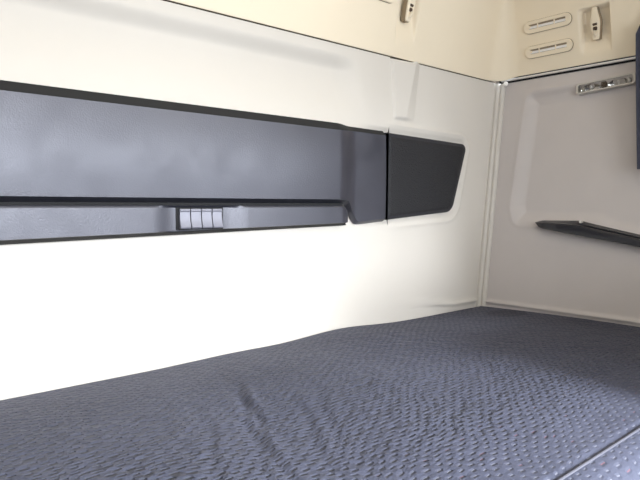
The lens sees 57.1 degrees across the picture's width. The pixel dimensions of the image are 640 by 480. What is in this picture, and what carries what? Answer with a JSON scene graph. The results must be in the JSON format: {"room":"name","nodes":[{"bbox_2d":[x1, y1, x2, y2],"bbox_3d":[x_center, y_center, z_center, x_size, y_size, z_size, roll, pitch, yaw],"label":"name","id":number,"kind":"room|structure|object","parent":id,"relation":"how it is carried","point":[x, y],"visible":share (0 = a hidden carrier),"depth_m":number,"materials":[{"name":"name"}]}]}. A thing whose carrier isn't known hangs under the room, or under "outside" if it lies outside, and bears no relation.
{"room":"vehicle interior","nodes":[
{"label":"vehicle interior","id":0,"kind":"room"},
{"bbox_2d":[0,0,495,399],"bbox_3d":[-0.247,-0.014,1.282,2.312,0.946,0.035,-3,4,-41],"label":"wall","id":1,"kind":"structure","parent":0,"point":[78,312],"depth_m":1.29,"materials":[{"name":"plastic"}]},
{"bbox_2d":[0,80,385,244],"bbox_3d":[-0.429,-0.128,1.089,1.634,0.287,0.075,-3,4,-41],"label":"storage shelf","id":2,"kind":"object","parent":1,"relation":"attached to","point":[75,164],"visible":1,"depth_m":1.16,"materials":[{"name":"grey plastic"}]},
{"bbox_2d":[179,209,190,228],"bbox_3d":[-0.277,-0.044,1.201,0.023,0.041,0.018,-3,4,-41],"label":"rocker switch","id":3,"kind":"object","parent":2,"relation":"attached to","point":[184,214],"depth_m":1.20,"materials":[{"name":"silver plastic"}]},
{"bbox_2d":[190,209,201,227],"bbox_3d":[-0.259,-0.045,1.217,0.023,0.041,0.018,-3,4,-41],"label":"rocker switch","id":4,"kind":"object","parent":2,"relation":"attached to","point":[195,214],"depth_m":1.21,"materials":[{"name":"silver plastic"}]},
{"bbox_2d":[201,209,212,227],"bbox_3d":[-0.240,-0.046,1.234,0.023,0.041,0.018,-3,4,-41],"label":"rocker switch","id":5,"kind":"object","parent":2,"relation":"attached to","point":[206,214],"depth_m":1.23,"materials":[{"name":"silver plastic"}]},
{"bbox_2d":[212,209,222,227],"bbox_3d":[-0.221,-0.047,1.251,0.023,0.041,0.018,-3,4,-41],"label":"rocker switch","id":6,"kind":"object","parent":2,"relation":"attached to","point":[217,214],"depth_m":1.25,"materials":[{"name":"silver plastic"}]},
{"bbox_2d":[163,0,498,83],"bbox_3d":[0.121,-0.489,0.904,2.420,0.042,1.161,-3,4,-41],"label":"trim","id":7,"kind":"structure","parent":1,"relation":"attached to","point":[495,82],"depth_m":1.47,"materials":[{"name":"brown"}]},
{"bbox_2d":[385,129,465,224],"bbox_3d":[0.313,-0.184,1.758,0.390,0.276,0.023,-3,4,-41],"label":"speaker cover","id":8,"kind":"object","parent":1,"relation":"attached to","point":[423,174],"visible":0.99,"depth_m":1.73,"materials":[{"name":"black plastic"}]},
{"bbox_2d":[476,84,505,306],"bbox_3d":[0.574,-0.123,1.982,0.142,0.804,0.031,-3,4,-41],"label":"trim","id":9,"kind":"structure","parent":1,"relation":"attached to","point":[499,99],"depth_m":1.97,"materials":[{"name":"grey plastic"}]},
{"bbox_2d":[169,0,639,80],"bbox_3d":[0.544,-0.621,0.333,2.290,0.372,2.399,-3,4,-41],"label":"wall panel","id":10,"kind":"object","parent":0,"point":[482,39],"depth_m":1.72,"materials":[{"name":"beige plastic"}]},
{"bbox_2d":[380,0,394,3],"bbox_3d":[0.143,-0.650,1.531,0.156,0.039,0.016,-3,4,-41],"label":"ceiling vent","id":11,"kind":"object","parent":10,"relation":"in","point":[386,1],"visible":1,"depth_m":1.57,"materials":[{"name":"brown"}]},
{"bbox_2d":[401,0,415,22],"bbox_3d":[0.247,-0.652,1.630,0.031,0.095,0.038,-3,4,-43],"label":"coat hook","id":12,"kind":"object","parent":10,"relation":"attached to","point":[408,5],"visible":1,"depth_m":1.62,"materials":[{"name":"brown plastic"}]},
{"bbox_2d":[524,12,571,33],"bbox_3d":[0.704,-0.671,1.823,0.016,0.039,0.156,-3,4,-41],"label":"ceiling vent","id":13,"kind":"object","parent":10,"relation":"in","point":[563,19],"visible":1,"depth_m":1.82,"materials":[{"name":"brown plastic"}]},
{"bbox_2d":[525,38,573,58],"bbox_3d":[0.714,-0.598,1.839,0.016,0.039,0.156,-3,4,-41],"label":"ceiling vent","id":14,"kind":"object","parent":10,"relation":"in","point":[564,45],"visible":1,"depth_m":1.83,"materials":[{"name":"brown plastic"}]},
{"bbox_2d":[590,6,602,39],"bbox_3d":[0.810,-0.636,1.726,0.038,0.095,0.030,-3,4,-41],"label":"coat hook","id":15,"kind":"object","parent":10,"relation":"attached to","point":[596,21],"visible":1,"depth_m":1.72,"materials":[{"name":"brown plastic"}]},
{"bbox_2d":[636,26,639,168],"bbox_3d":[0.951,-0.435,1.525,0.053,0.491,0.249,-3,4,-41],"label":"curtain","id":16,"kind":"object","parent":10,"relation":"hanging from","point":[638,30],"visible":1,"depth_m":1.60,"materials":[{"name":"grey fabric"}]},
{"bbox_2d":[486,61,639,326],"bbox_3d":[0.907,-0.037,1.612,0.133,0.954,1.080,-3,4,-41],"label":"wall","id":17,"kind":"structure","parent":0,"point":[567,155],"depth_m":1.80,"materials":[{"name":"plastic"}]},
{"bbox_2d":[499,55,635,85],"bbox_3d":[0.952,-0.508,1.611,0.027,0.028,1.040,-3,4,-41],"label":"rail","id":18,"kind":"object","parent":17,"relation":"attached to","point":[630,58],"visible":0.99,"depth_m":1.81,"materials":[{"name":"white metal"}]},
{"bbox_2d":[535,220,639,246],"bbox_3d":[0.834,-0.003,1.671,0.053,0.103,0.483,-3,4,-40],"label":"handle","id":19,"kind":"object","parent":17,"relation":"attached to","point":[581,228],"visible":1,"depth_m":1.70,"materials":[{"name":"black plastic"}]},
{"bbox_2d":[576,73,635,95],"bbox_3d":[0.846,-0.460,1.741,0.025,0.043,0.172,-3,4,-42],"label":"reading lamp","id":20,"kind":"object","parent":17,"relation":"attached to","point":[629,79],"visible":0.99,"depth_m":1.73,"materials":[{"name":"grey"}]},
{"bbox_3d":[0.555,0.830,0.428,2.360,0.040,2.440,-3,4,-41],"label":"floor","id":21,"kind":"structure","parent":0,"visible":0},
{"bbox_3d":[-0.004,0.592,0.989,2.144,0.370,0.740,-3,4,-41],"label":"trim","id":22,"kind":"structure","parent":21,"relation":"on","visible":0},
{"bbox_2d":[0,306,639,479],"bbox_3d":[0.012,0.331,0.959,2.147,0.154,0.835,-3,4,-41],"label":"mattress","id":23,"kind":"object","parent":22,"relation":"on","point":[480,392],"visible":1,"depth_m":0.92,"materials":[{"name":"fabric"}]}
]}

